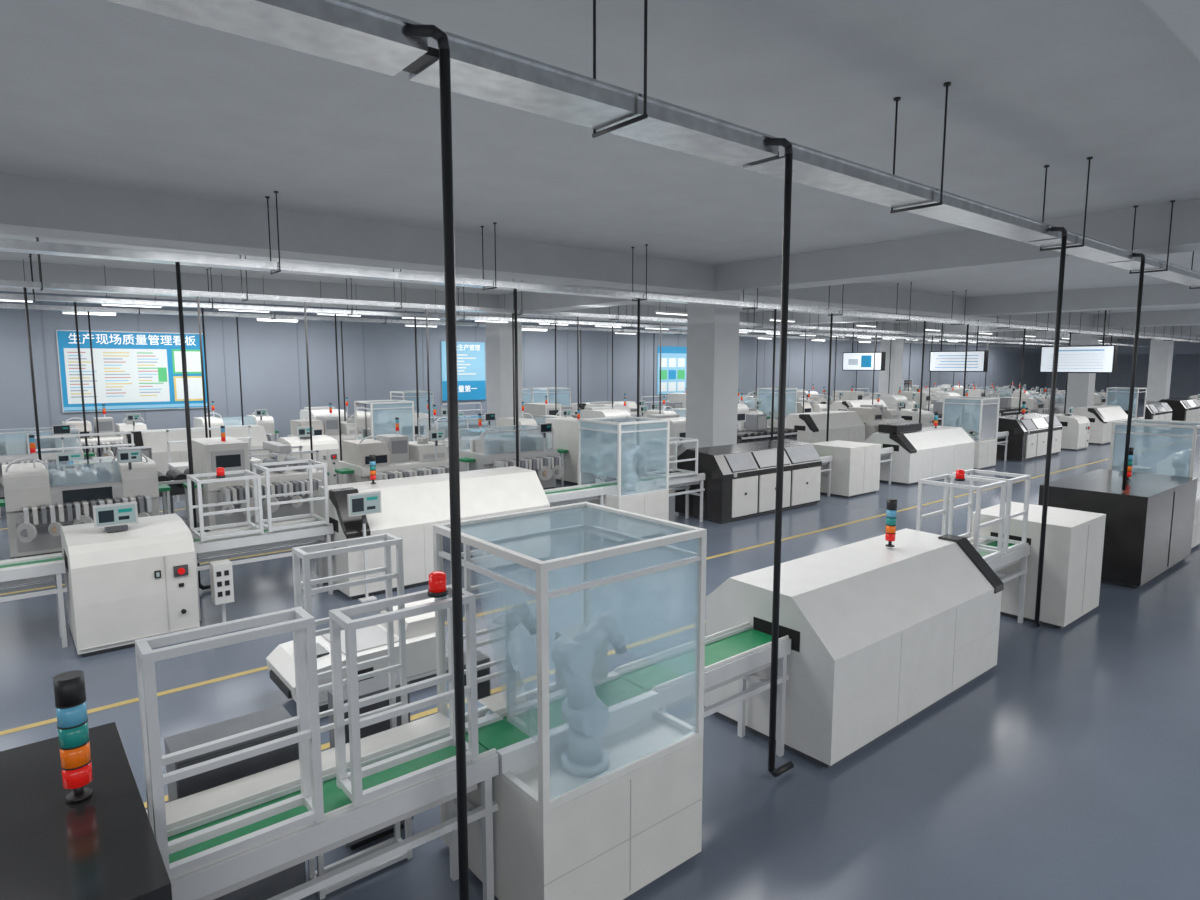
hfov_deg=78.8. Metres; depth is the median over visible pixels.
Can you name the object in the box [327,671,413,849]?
base cabinet
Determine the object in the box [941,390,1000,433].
machine
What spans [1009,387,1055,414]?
machine
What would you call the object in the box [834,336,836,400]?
pipe
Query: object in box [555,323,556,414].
pipe
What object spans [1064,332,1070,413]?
pipe
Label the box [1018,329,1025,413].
pipe
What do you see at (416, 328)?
pipe
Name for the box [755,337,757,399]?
pipe
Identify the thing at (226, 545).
conveyor
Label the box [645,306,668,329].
lamp
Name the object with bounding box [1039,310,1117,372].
led display
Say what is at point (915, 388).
machine
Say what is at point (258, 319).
lamp
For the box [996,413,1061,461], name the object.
oven
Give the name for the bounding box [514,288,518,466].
pipe
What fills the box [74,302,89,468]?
pipe
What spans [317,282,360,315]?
lamp
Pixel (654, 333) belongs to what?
pipe
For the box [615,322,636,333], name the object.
lamp
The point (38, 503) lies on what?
machine
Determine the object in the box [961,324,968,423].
pipe
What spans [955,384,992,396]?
machine
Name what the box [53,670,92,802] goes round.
light
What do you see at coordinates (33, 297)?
cable tray
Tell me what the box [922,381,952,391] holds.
machine
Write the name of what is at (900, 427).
exhaust hood
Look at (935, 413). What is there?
light
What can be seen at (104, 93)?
ceiling
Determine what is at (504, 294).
lamp
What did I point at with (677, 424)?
machine
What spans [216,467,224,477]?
beacon
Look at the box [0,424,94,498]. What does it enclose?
machine
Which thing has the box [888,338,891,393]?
pipe
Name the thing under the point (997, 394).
machine
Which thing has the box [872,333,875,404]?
pipe
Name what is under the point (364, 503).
monitor
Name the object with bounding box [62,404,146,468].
machine
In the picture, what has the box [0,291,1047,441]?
wall
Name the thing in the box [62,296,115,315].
lamp
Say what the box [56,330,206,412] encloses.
board
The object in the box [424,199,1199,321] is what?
crossbeam
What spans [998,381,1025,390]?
machine
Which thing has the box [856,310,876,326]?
lamp
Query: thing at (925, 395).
machine
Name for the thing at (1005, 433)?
conveyor
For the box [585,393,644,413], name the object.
machine
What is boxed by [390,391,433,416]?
cell
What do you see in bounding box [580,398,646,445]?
machine
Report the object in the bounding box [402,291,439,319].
lamp
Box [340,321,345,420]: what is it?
pipe
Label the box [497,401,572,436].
machine
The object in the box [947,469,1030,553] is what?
frame
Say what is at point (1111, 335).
pipe
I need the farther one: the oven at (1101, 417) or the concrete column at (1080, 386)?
the concrete column at (1080, 386)
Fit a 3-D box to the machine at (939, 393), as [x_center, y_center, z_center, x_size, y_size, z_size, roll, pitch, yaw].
[19.220,-2.590,39.980,2.500,1.900,1.950,-5,9,-39]
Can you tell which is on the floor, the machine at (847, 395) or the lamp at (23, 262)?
the machine at (847, 395)
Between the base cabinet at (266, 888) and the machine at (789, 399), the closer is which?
the base cabinet at (266, 888)
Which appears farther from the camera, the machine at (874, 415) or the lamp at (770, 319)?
the machine at (874, 415)
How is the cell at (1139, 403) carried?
on the floor
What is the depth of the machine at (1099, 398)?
41.86 m
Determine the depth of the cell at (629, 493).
12.65 m
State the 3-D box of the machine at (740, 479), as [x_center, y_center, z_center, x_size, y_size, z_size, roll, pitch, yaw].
[3.145,0.568,15.183,3.210,1.360,1.270,-5,9,-39]
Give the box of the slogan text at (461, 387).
[459,385,476,391]
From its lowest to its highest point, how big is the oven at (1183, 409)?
1.360 m
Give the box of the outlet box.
[209,559,233,621]
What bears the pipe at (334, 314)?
hanging from the cable tray at (33, 297)
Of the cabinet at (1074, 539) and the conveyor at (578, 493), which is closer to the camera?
the cabinet at (1074, 539)
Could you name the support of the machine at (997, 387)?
on the floor
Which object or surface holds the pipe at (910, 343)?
hanging from the cable tray at (2, 305)
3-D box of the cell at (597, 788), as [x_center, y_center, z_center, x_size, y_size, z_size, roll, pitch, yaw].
[-0.188,1.473,4.404,1.170,2.055,1.123,-5,9,-39]
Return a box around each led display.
[842,321,885,370]
[929,318,988,371]
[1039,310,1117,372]
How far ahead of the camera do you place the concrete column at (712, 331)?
17.78 m
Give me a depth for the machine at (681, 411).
26.18 m
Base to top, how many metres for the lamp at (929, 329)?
0.935 m
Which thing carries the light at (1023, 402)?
on the oven at (1028, 432)
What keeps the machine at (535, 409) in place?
on the floor
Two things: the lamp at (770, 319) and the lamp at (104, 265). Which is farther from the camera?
the lamp at (770, 319)
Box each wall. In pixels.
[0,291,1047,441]
[1046,338,1199,398]
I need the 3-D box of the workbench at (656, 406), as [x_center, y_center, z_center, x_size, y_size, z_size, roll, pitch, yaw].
[2.836,-1.768,34.429,1.800,1.550,0.800,-5,9,-39]
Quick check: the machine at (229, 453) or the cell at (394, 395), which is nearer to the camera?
the machine at (229, 453)
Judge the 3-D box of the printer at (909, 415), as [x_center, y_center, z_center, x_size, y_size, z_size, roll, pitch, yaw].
[12.549,-1.141,29.265,1.128,1.500,1.300,-5,9,-39]
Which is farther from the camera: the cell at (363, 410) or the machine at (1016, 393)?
the machine at (1016, 393)
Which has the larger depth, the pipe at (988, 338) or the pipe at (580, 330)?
the pipe at (988, 338)
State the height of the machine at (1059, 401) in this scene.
1.900 m
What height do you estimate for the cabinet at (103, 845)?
1.300 m
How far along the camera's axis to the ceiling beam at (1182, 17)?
3.64 m
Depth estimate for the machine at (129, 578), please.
7.81 m
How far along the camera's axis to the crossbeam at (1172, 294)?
23.45 m
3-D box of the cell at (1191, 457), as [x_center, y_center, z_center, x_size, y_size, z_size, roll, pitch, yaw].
[9.367,0.559,12.255,1.170,2.055,1.123,-5,9,-39]
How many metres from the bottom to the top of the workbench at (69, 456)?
1.550 m
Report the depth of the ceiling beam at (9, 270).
20.22 m
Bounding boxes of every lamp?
[0,262,31,301]
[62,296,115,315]
[102,265,161,307]
[219,273,269,311]
[257,304,297,321]
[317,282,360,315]
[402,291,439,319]
[405,312,436,326]
[474,294,507,322]
[522,324,546,330]
[539,323,568,324]
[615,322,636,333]
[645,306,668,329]
[655,311,686,315]
[769,302,794,321]
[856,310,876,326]
[925,323,940,330]
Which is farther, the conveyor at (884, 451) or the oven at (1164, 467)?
the conveyor at (884, 451)
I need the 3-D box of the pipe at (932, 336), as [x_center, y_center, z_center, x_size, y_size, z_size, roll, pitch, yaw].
[15.553,-3.234,34.397,0.044,4.270,0.044,-5,9,-39]
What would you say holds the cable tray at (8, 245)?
hanging from the ceiling
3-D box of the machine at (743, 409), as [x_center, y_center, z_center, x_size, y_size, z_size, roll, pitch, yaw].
[5.383,-1.257,28.523,2.500,1.900,1.950,-5,9,-39]
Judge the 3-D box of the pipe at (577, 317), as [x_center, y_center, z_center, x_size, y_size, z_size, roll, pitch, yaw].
[-0.628,-1.686,21.101,0.044,4.270,0.044,-5,9,-39]
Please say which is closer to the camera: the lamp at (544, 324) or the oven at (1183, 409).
the lamp at (544, 324)
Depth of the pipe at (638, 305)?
14.35 m
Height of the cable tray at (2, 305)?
0.983 m
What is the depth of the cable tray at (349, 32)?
3.95 m
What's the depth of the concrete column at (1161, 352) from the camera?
42.51 m
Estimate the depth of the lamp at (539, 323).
25.36 m
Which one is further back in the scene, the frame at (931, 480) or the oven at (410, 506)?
the oven at (410, 506)
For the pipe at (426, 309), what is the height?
4.270 m
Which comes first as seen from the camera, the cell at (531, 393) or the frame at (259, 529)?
the frame at (259, 529)
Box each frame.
[135,607,323,879]
[186,470,263,541]
[252,459,328,531]
[329,584,478,807]
[644,437,697,478]
[916,474,1006,560]
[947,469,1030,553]
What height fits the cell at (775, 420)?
2.055 m
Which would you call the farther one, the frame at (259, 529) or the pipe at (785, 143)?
the frame at (259, 529)
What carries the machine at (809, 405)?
on the floor
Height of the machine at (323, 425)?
1.900 m
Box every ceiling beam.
[0,173,1199,339]
[0,260,1117,343]
[1143,0,1199,59]
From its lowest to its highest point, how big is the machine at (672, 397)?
1.900 m
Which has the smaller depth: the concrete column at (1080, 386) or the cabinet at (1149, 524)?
the cabinet at (1149, 524)
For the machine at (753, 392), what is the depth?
38.10 m
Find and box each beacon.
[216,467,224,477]
[428,571,447,597]
[955,469,964,480]
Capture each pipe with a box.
[23,287,41,459]
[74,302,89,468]
[87,311,100,456]
[175,262,210,589]
[197,296,207,437]
[201,308,210,437]
[236,317,243,424]
[304,302,312,464]
[334,314,341,460]
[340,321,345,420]
[405,24,468,899]
[414,317,418,434]
[416,328,418,409]
[426,309,430,429]
[512,313,514,435]
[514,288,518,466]
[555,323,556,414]
[577,317,578,408]
[580,330,581,409]
[612,326,612,408]
[637,298,639,477]
[653,333,654,409]
[659,321,661,413]
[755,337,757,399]
[766,138,793,776]
[771,309,776,439]
[803,329,805,412]
[826,313,832,441]
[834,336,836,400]
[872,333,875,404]
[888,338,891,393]
[908,343,910,391]
[919,321,925,422]
[928,336,932,410]
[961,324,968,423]
[984,338,988,396]
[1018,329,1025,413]
[1034,227,1066,626]
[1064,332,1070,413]
[1107,335,1112,387]
[1122,253,1144,490]
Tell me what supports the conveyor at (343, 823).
on the floor
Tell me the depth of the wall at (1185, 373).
64.14 m
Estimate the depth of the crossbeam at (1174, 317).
33.11 m
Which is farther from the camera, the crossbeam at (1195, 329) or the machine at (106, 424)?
the crossbeam at (1195, 329)
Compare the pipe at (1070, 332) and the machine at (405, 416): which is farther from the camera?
the pipe at (1070, 332)
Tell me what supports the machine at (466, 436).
on the floor
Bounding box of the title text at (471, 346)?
[457,344,479,349]
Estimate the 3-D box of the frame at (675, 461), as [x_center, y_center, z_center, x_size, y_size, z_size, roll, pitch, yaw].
[1.339,0.132,13.706,0.838,0.669,0.588,-5,9,-39]
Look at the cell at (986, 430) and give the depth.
21.29 m
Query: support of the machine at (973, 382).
on the floor
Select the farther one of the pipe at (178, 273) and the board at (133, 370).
the board at (133, 370)
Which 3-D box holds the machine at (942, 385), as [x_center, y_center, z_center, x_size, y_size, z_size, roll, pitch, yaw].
[26.271,-4.184,53.666,2.500,1.900,1.950,-5,9,-39]
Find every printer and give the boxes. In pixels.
[277,426,339,485]
[899,403,933,427]
[1054,407,1089,450]
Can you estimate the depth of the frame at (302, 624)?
3.12 m
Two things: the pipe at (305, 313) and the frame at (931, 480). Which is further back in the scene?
the pipe at (305, 313)
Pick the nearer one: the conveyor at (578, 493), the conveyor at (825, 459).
the conveyor at (578, 493)
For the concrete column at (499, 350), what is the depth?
25.09 m
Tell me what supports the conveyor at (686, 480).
on the floor
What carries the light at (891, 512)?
on the oven at (879, 634)
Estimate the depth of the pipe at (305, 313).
16.22 m
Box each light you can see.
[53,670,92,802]
[369,454,375,483]
[885,498,896,546]
[934,412,937,427]
[1022,401,1025,414]
[1127,447,1133,480]
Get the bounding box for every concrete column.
[486,314,522,433]
[685,292,739,449]
[878,334,903,394]
[1065,328,1098,413]
[1146,335,1174,401]
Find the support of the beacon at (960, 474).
on the frame at (931, 480)
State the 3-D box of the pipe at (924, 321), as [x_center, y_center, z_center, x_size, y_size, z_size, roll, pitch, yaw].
[9.623,-1.683,21.747,0.266,4.266,0.053,-5,9,-39]
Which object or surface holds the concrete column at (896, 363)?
on the floor
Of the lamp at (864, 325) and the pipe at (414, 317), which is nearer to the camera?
the pipe at (414, 317)
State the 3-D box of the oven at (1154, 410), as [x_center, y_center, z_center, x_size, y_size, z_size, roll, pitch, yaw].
[24.334,-1.459,32.595,3.210,1.360,1.270,-5,9,-39]
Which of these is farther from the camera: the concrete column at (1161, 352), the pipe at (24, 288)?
the concrete column at (1161, 352)
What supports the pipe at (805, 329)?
hanging from the cable tray at (41, 285)
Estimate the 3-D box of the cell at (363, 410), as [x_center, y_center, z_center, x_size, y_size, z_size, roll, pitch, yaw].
[-5.705,-0.271,19.389,1.170,2.055,1.123,-5,9,-39]
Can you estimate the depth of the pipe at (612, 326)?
25.95 m
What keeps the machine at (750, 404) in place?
on the floor
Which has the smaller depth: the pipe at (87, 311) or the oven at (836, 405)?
the pipe at (87, 311)
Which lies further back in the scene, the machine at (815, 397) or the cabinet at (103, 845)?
the machine at (815, 397)
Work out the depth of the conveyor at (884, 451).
18.39 m
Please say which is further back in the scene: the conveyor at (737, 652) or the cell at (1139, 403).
the cell at (1139, 403)
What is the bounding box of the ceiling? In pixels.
[0,0,1199,338]
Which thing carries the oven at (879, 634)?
on the floor
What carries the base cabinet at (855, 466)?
on the floor
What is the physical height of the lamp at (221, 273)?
0.935 m
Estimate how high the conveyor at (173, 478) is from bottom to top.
1.450 m
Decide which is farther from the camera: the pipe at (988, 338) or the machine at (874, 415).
the pipe at (988, 338)
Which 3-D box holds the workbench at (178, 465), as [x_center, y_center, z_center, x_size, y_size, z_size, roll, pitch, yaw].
[-8.864,0.282,16.822,1.800,1.550,0.800,-5,9,-39]
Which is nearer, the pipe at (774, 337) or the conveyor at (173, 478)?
the conveyor at (173, 478)
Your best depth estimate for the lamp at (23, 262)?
16.16 m
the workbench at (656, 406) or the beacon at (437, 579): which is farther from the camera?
the workbench at (656, 406)
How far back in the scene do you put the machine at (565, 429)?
18.36 m
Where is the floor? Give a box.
[0,398,1199,899]
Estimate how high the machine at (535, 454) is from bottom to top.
1.900 m
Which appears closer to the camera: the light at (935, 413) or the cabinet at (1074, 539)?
the cabinet at (1074, 539)
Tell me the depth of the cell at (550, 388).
30.12 m
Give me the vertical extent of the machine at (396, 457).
1.900 m
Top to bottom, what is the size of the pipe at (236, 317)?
4.270 m
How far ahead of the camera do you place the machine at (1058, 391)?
40.31 m
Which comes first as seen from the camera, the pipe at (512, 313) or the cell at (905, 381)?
the pipe at (512, 313)
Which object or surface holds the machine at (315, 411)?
on the floor
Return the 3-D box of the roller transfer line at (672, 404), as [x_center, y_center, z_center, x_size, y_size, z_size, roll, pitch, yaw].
[3.210,-1.236,30.295,2.800,1.450,0.950,-5,9,-39]
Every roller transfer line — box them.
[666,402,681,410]
[737,414,799,443]
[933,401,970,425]
[999,397,1029,415]
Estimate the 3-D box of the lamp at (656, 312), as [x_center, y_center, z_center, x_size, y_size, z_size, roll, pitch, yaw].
[2.020,-4.234,20.266,1.240,0.935,0.100,-5,9,-39]
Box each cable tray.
[0,191,1199,342]
[0,237,1149,347]
[0,254,1106,345]
[0,298,1040,347]
[106,0,1199,288]
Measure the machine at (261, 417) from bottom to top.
1.900 m
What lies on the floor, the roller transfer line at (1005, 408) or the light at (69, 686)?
the roller transfer line at (1005, 408)
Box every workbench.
[34,431,134,475]
[166,426,261,501]
[440,402,486,424]
[641,395,669,410]
[853,388,870,398]
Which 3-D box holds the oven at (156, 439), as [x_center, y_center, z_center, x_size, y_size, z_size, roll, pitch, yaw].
[-10.478,0.111,19.052,3.166,1.374,1.262,-5,9,-39]
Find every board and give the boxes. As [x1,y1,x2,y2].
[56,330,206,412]
[441,341,485,400]
[657,346,686,394]
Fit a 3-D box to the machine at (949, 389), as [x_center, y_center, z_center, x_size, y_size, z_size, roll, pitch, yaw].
[22.596,-3.304,46.110,2.500,1.900,1.950,-5,9,-39]
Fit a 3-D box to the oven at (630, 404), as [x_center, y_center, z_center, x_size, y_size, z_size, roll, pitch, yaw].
[0.216,-1.430,32.286,3.166,1.374,1.262,-5,9,-39]
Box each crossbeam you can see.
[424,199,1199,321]
[661,283,1199,330]
[810,309,1199,336]
[915,325,1199,341]
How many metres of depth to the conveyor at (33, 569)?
7.70 m
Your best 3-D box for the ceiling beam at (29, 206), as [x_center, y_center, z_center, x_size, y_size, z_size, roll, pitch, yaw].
[17.618,-5.535,30.035,90.000,0.610,0.900,-5,9,-39]
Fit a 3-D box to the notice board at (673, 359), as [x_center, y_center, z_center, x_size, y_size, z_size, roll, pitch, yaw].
[3.734,-4.130,37.856,2.100,2.450,0.053,-5,9,-39]
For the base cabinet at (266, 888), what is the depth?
3.86 m
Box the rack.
[292,533,412,899]
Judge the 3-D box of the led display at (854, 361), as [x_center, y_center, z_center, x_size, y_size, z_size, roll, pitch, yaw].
[11.982,-4.899,33.091,0.310,2.580,1.950,-5,9,-39]
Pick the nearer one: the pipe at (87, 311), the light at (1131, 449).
the light at (1131, 449)
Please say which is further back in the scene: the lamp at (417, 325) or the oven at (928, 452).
the lamp at (417, 325)
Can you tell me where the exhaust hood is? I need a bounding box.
[878,422,921,433]
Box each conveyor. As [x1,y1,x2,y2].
[0,553,67,647]
[117,446,188,513]
[146,712,498,899]
[192,518,333,620]
[544,484,604,541]
[613,622,790,756]
[640,472,704,521]
[819,455,832,495]
[880,447,893,483]
[967,537,1029,622]
[972,431,1008,460]
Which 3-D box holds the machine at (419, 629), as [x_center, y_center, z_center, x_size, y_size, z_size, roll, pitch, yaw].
[-2.076,1.899,6.949,1.880,0.620,0.835,-5,9,-39]
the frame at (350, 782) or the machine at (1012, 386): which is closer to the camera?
the frame at (350, 782)
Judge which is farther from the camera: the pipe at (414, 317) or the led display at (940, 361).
the led display at (940, 361)
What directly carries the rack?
on the floor
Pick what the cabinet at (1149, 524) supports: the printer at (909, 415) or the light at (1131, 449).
the light at (1131, 449)
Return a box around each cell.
[354,400,414,440]
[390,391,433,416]
[433,502,706,899]
[523,389,532,402]
[532,387,570,405]
[578,416,669,543]
[757,388,796,427]
[901,379,912,391]
[942,396,999,469]
[1105,387,1146,437]
[1108,419,1199,547]
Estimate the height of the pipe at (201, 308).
4.270 m
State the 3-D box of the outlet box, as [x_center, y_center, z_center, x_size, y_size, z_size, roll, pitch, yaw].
[-4.414,1.664,8.535,0.200,0.720,0.205,-5,9,-39]
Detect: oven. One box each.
[123,425,269,474]
[314,466,549,599]
[571,401,636,413]
[704,528,1003,767]
[785,410,864,442]
[829,399,887,410]
[865,426,974,485]
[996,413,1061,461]
[1072,405,1127,444]
[1120,401,1171,435]
[1156,448,1190,476]
[1158,397,1199,421]
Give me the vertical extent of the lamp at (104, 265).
0.935 m
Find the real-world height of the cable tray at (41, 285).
0.983 m
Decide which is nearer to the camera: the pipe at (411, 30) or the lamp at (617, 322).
the pipe at (411, 30)
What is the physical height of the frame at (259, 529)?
0.719 m
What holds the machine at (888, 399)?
on the floor
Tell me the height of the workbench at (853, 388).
1.550 m
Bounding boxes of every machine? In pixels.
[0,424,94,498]
[0,435,170,558]
[60,501,199,656]
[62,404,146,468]
[183,426,328,533]
[193,401,278,458]
[266,598,436,711]
[287,403,363,460]
[300,397,375,439]
[335,417,448,484]
[378,400,447,441]
[415,405,500,458]
[459,413,563,489]
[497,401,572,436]
[523,396,576,419]
[545,409,643,485]
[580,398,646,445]
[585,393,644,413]
[639,396,685,417]
[640,414,685,473]
[667,393,685,408]
[675,439,821,523]
[737,393,770,430]
[738,390,770,415]
[739,391,758,402]
[762,393,809,408]
[785,391,831,414]
[786,384,826,397]
[802,387,842,405]
[832,386,869,400]
[848,394,904,439]
[869,387,921,409]
[900,387,940,412]
[901,385,927,391]
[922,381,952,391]
[930,385,965,401]
[936,382,971,392]
[938,380,969,388]
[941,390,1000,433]
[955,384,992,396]
[973,382,992,395]
[980,381,1010,393]
[986,384,1014,396]
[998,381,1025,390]
[1002,383,1038,396]
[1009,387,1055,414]
[1029,386,1064,413]
[1048,390,1095,405]
[1093,390,1106,405]
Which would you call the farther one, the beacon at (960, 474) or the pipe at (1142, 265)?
the pipe at (1142, 265)
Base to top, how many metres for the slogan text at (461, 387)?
0.282 m
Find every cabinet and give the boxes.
[0,722,171,899]
[164,705,305,899]
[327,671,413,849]
[811,440,880,497]
[969,501,1105,628]
[1038,469,1197,587]
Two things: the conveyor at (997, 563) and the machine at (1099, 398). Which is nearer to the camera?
the conveyor at (997, 563)
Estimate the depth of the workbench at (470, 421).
28.04 m
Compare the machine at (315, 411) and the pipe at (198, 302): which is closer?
the pipe at (198, 302)
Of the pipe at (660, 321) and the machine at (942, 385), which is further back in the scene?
the machine at (942, 385)
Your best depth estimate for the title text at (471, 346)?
30.23 m
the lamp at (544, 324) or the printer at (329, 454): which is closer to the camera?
the printer at (329, 454)
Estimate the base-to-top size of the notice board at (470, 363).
2.400 m
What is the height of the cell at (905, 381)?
2.055 m
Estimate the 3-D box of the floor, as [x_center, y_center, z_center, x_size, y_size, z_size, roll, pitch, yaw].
[19.053,-0.295,28.900,90.000,0.103,34.000,-5,9,-39]
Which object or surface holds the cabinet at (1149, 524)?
on the floor
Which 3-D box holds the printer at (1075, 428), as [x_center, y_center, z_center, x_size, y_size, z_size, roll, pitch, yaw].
[16.812,-0.806,26.386,1.128,1.500,1.300,-5,9,-39]
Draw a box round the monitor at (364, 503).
[347,491,381,601]
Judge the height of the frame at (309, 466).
0.789 m
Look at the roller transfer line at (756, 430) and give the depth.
22.92 m
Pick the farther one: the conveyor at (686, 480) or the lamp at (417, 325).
the lamp at (417, 325)
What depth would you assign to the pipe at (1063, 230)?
8.04 m
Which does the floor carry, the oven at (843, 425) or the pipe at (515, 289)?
the oven at (843, 425)
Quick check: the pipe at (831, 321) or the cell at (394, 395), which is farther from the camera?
the cell at (394, 395)
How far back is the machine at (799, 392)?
41.74 m

